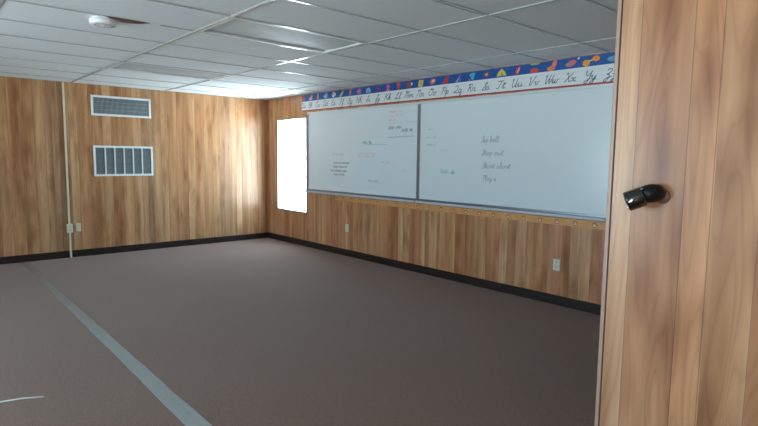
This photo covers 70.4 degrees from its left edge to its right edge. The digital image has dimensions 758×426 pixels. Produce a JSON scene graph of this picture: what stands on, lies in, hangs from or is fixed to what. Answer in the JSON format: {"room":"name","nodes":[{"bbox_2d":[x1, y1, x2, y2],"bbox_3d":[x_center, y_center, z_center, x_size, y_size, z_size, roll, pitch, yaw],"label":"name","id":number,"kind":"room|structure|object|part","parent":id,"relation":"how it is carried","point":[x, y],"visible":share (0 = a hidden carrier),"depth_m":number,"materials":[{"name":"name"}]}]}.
{"room":"classroom","nodes":[
{"label":"classroom","id":0,"kind":"room"},
{"bbox_2d":[0,76,267,256],"bbox_3d":[-4.645,-0.605,6.851,7.200,2.524,0.140,-4,8,-41],"label":"wall","id":1,"kind":"structure","parent":0,"point":[210,178],"depth_m":7.67,"materials":[{"name":"brown wood"}]},
{"bbox_2d":[62,82,72,257],"bbox_3d":[-4.158,-0.557,7.166,0.072,2.335,0.043,-4,8,-41],"label":"cable raceway","id":2,"kind":"object","parent":1,"relation":"attached to","point":[69,226],"visible":1,"depth_m":7.17,"materials":[{"name":"beige plastic"}]},
{"bbox_2d":[76,223,80,230],"bbox_3d":[-4.096,0.194,7.329,0.060,0.110,0.010,-4,8,-41],"label":"wall outlet","id":3,"kind":"object","parent":1,"relation":"attached to","point":[78,225],"visible":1,"depth_m":7.32,"materials":[{"name":"beige plastic"}]},
{"bbox_2d":[90,95,150,117],"bbox_3d":[-3.618,-1.491,7.560,0.790,0.275,0.014,-4,8,-41],"label":"air vent","id":4,"kind":"object","parent":1,"relation":"in","point":[101,105],"visible":1,"depth_m":7.55,"materials":[{"name":"white metal"}]},
{"bbox_2d":[93,145,153,175],"bbox_3d":[-3.621,-0.739,7.642,0.794,0.423,0.014,-4,8,-41],"label":"air vent","id":5,"kind":"object","parent":1,"relation":"in","point":[108,160],"visible":1,"depth_m":7.63,"materials":[{"name":"white metal"}]},
{"bbox_2d":[0,232,267,264],"bbox_3d":[-4.614,0.590,6.914,7.190,0.095,0.010,-4,8,-41],"label":"baseboard","id":6,"kind":"structure","parent":1,"relation":"attached to","point":[137,247],"depth_m":7.75,"materials":[{"name":"rubber"}]},
{"bbox_2d":[0,238,599,425],"bbox_3d":[-1.385,1.079,3.300,7.200,0.060,9.750,-4,8,-41],"label":"floor","id":7,"kind":"structure","parent":0,"point":[261,331],"depth_m":4.01,"materials":[{"name":"brown carpet"}]},
{"bbox_2d":[0,396,43,402],"bbox_3d":[-2.138,1.067,2.992,0.466,0.011,0.059,-3,7,-34],"label":"thread","id":8,"kind":"object","parent":7,"relation":"on","point":[37,396],"visible":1,"depth_m":3.07},
{"bbox_2d":[22,262,211,425],"bbox_3d":[-1.395,1.048,3.292,0.132,0.001,9.720,-4,8,-41],"label":"tape","id":9,"kind":"object","parent":7,"relation":"on","point":[185,413],"visible":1,"depth_m":3.54,"materials":[{"name":"grey plastic"}]},
{"bbox_2d":[0,0,617,99],"bbox_3d":[-1.356,-1.345,3.051,7.200,0.174,9.750,-4,8,-41],"label":"ceiling","id":10,"kind":"structure","parent":0,"point":[578,20],"depth_m":4.35,"materials":[{"name":"tile"}]},
{"bbox_2d":[89,16,117,27],"bbox_3d":[-1.928,-1.334,3.762,0.182,0.050,0.182,-4,8,-41],"label":"smoke detector","id":11,"kind":"object","parent":10,"relation":"attached to","point":[98,21],"visible":1,"depth_m":3.71,"materials":[{"name":"plastic"}]},
{"bbox_2d":[107,61,229,79],"bbox_3d":[-2.357,-1.648,6.093,1.195,0.094,0.588,-4,8,-41],"label":"ceiling light","id":12,"kind":"object","parent":10,"relation":"attached to","point":[126,66],"visible":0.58,"depth_m":6.12,"materials":[{"name":"white paint"}]},
{"bbox_2d":[198,16,366,52],"bbox_3d":[-0.743,-1.442,4.278,1.195,0.094,0.588,-4,8,-41],"label":"ceiling light","id":13,"kind":"object","parent":10,"relation":"attached to","point":[234,27],"visible":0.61,"depth_m":4.26,"materials":[{"name":"white paint"}]},
{"bbox_2d":[0,0,616,99],"bbox_3d":[-1.357,-1.279,3.058,7.200,0.006,9.750,-4,8,-41],"label":"grid","id":14,"kind":"structure","parent":10,"relation":"attached to","point":[1,1],"depth_m":4.66,"materials":[{"name":"metal"}]},
{"bbox_2d":[267,51,614,304],"bbox_3d":[1.379,-0.402,5.592,0.140,2.524,10.030,-4,8,-41],"label":"wall","id":15,"kind":"structure","parent":0,"point":[517,253],"depth_m":6.20,"materials":[{"name":"brown wood"}]},
{"bbox_2d":[277,117,306,213],"bbox_3d":[-1.379,-0.767,8.614,0.062,1.485,0.865,-4,8,-41],"label":"window","id":16,"kind":"structure","parent":15,"relation":"in","point":[278,120],"depth_m":8.88,"materials":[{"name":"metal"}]},
{"bbox_2d":[345,224,348,231],"bbox_3d":[-0.455,0.212,7.614,0.010,0.110,0.072,-4,8,-41],"label":"wall outlet","id":17,"kind":"object","parent":15,"relation":"attached to","point":[346,225],"visible":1,"depth_m":7.61,"materials":[{"name":"beige plastic"}]},
{"bbox_2d":[305,102,418,202],"bbox_3d":[-0.323,-0.819,7.326,0.071,1.214,2.363,-4,8,-41],"label":"whiteboard","id":18,"kind":"object","parent":15,"relation":"attached to","point":[371,151],"visible":1,"depth_m":7.20,"materials":[{"name":"plastic"}]},
{"bbox_2d":[305,190,415,202],"bbox_3d":[-0.330,-0.234,7.386,0.071,0.036,2.343,-4,8,-41],"label":"marker tray","id":19,"kind":"object","parent":18,"relation":"on","point":[335,192],"depth_m":7.19,"materials":[{"name":"metal"}]},
{"bbox_3d":[-0.298,-1.411,7.281,0.024,0.028,2.363,-4,8,-41],"label":"rail","id":20,"kind":"part","parent":18,"relation":"part of","materials":[{"name":"silver metal"}]},
{"bbox_2d":[268,232,600,314],"bbox_3d":[1.311,0.791,5.662,0.010,0.095,9.742,-4,8,-41],"label":"baseboard","id":21,"kind":"structure","parent":15,"relation":"attached to","point":[580,305],"depth_m":6.10,"materials":[{"name":"rubber"}]},
{"bbox_2d":[301,52,614,110],"bbox_3d":[0.463,-1.466,6.426,0.005,0.265,5.051,-4,8,-41],"label":"alphabet border","id":22,"kind":"object","parent":15,"relation":"attached to","point":[598,68],"visible":0.99,"depth_m":5.71,"materials":[{"name":"paper"}]},
{"bbox_2d":[418,80,423,86],"bbox_3d":[0.498,-1.538,6.382,0.004,0.087,0.095,-4,8,-41],"label":"picture","id":23,"kind":"object","parent":22,"relation":"on","point":[420,82],"depth_m":6.38},
{"bbox_2d":[468,73,475,80],"bbox_3d":[1.004,-1.473,5.812,0.004,0.080,0.102,-4,8,-41],"label":"picture","id":24,"kind":"object","parent":22,"relation":"on","point":[471,76],"depth_m":5.81},
{"bbox_2d":[497,69,505,75],"bbox_3d":[1.262,-1.445,5.523,0.004,0.073,0.124,-4,8,-41],"label":"picture","id":25,"kind":"object","parent":22,"relation":"on","point":[500,72],"depth_m":5.52},
{"bbox_2d":[530,63,539,72],"bbox_3d":[1.520,-1.410,5.233,0.004,0.095,0.108,-4,8,-41],"label":"picture","id":26,"kind":"object","parent":22,"relation":"on","point":[534,67],"depth_m":5.23},
{"bbox_2d":[547,60,556,70],"bbox_3d":[1.641,-1.398,5.097,0.004,0.093,0.104,-4,8,-41],"label":"picture","id":27,"kind":"object","parent":22,"relation":"on","point":[551,65],"depth_m":5.09},
{"bbox_2d":[565,57,579,66],"bbox_3d":[1.778,-1.386,4.941,0.004,0.076,0.140,-4,8,-41],"label":"picture","id":28,"kind":"object","parent":22,"relation":"on","point":[569,62],"depth_m":4.94},
{"bbox_2d":[583,55,599,66],"bbox_3d":[1.898,-1.359,4.808,0.004,0.087,0.162,-4,8,-41],"label":"picture","id":29,"kind":"object","parent":22,"relation":"on","point":[591,60],"depth_m":4.80},
{"bbox_2d":[607,56,614,60],"bbox_3d":[2.030,-1.351,4.660,0.004,0.065,0.103,-4,8,-41],"label":"picture","id":30,"kind":"object","parent":22,"relation":"on","point":[609,58],"depth_m":4.67},
{"bbox_2d":[334,195,605,229],"bbox_3d":[0.708,-0.048,6.276,0.003,0.068,4.098,-4,8,-41],"label":"trim","id":31,"kind":"structure","parent":15,"relation":"attached to","point":[502,215],"depth_m":5.78,"materials":[{"name":"brown wood"}]},
{"bbox_2d":[415,83,612,221],"bbox_3d":[1.243,-0.619,5.566,0.071,1.214,2.363,-4,8,-41],"label":"whiteboard","id":32,"kind":"object","parent":15,"relation":"attached to","point":[547,151],"visible":0.98,"depth_m":5.39,"materials":[{"name":"plastic"}]},
{"bbox_2d":[415,201,605,221],"bbox_3d":[1.236,-0.033,5.626,0.071,0.036,2.343,-4,8,-41],"label":"marker tray","id":33,"kind":"object","parent":32,"relation":"on","point":[561,214],"depth_m":5.40,"materials":[{"name":"metal"}]},
{"bbox_3d":[1.268,-1.210,5.521,0.024,0.028,2.363,-4,8,-41],"label":"rail","id":34,"kind":"part","parent":32,"relation":"part of","materials":[{"name":"silver metal"}]},
{"bbox_2d":[553,259,559,270],"bbox_3d":[1.710,0.501,5.181,0.010,0.110,0.072,-4,8,-41],"label":"wall outlet","id":35,"kind":"object","parent":15,"relation":"attached to","point":[556,263],"visible":1,"depth_m":5.18,"materials":[{"name":"beige plastic"}]},
{"bbox_2d":[599,0,757,425],"bbox_3d":[1.695,0.145,1.051,0.110,2.332,2.476,-4,8,-41],"label":"wall partition","id":36,"kind":"structure","parent":0,"point":[681,334],"depth_m":1.75,"materials":[{"name":"brown wood"}]},
{"bbox_2d":[594,0,622,425],"bbox_3d":[0.870,0.040,1.978,0.118,2.332,0.018,-4,8,-41],"label":"trim","id":37,"kind":"structure","parent":36,"relation":"attached to","point":[620,2],"depth_m":1.93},
{"bbox_2d":[623,184,670,210],"bbox_3d":[0.892,-0.051,1.791,0.148,0.092,0.071,2,6,16],"label":"wall fitting","id":38,"kind":"object","parent":36,"relation":"attached to","point":[636,198],"visible":1,"depth_m":1.77,"materials":[{"name":"metal"}]},
{"bbox_2d":[658,189,670,203],"bbox_3d":[0.947,-0.056,1.796,0.004,0.050,0.050,-4,8,-41],"label":"washer","id":39,"kind":"object","parent":38,"relation":"in","point":[667,197],"depth_m":1.78,"materials":[{"name":"metal"}]}
]}

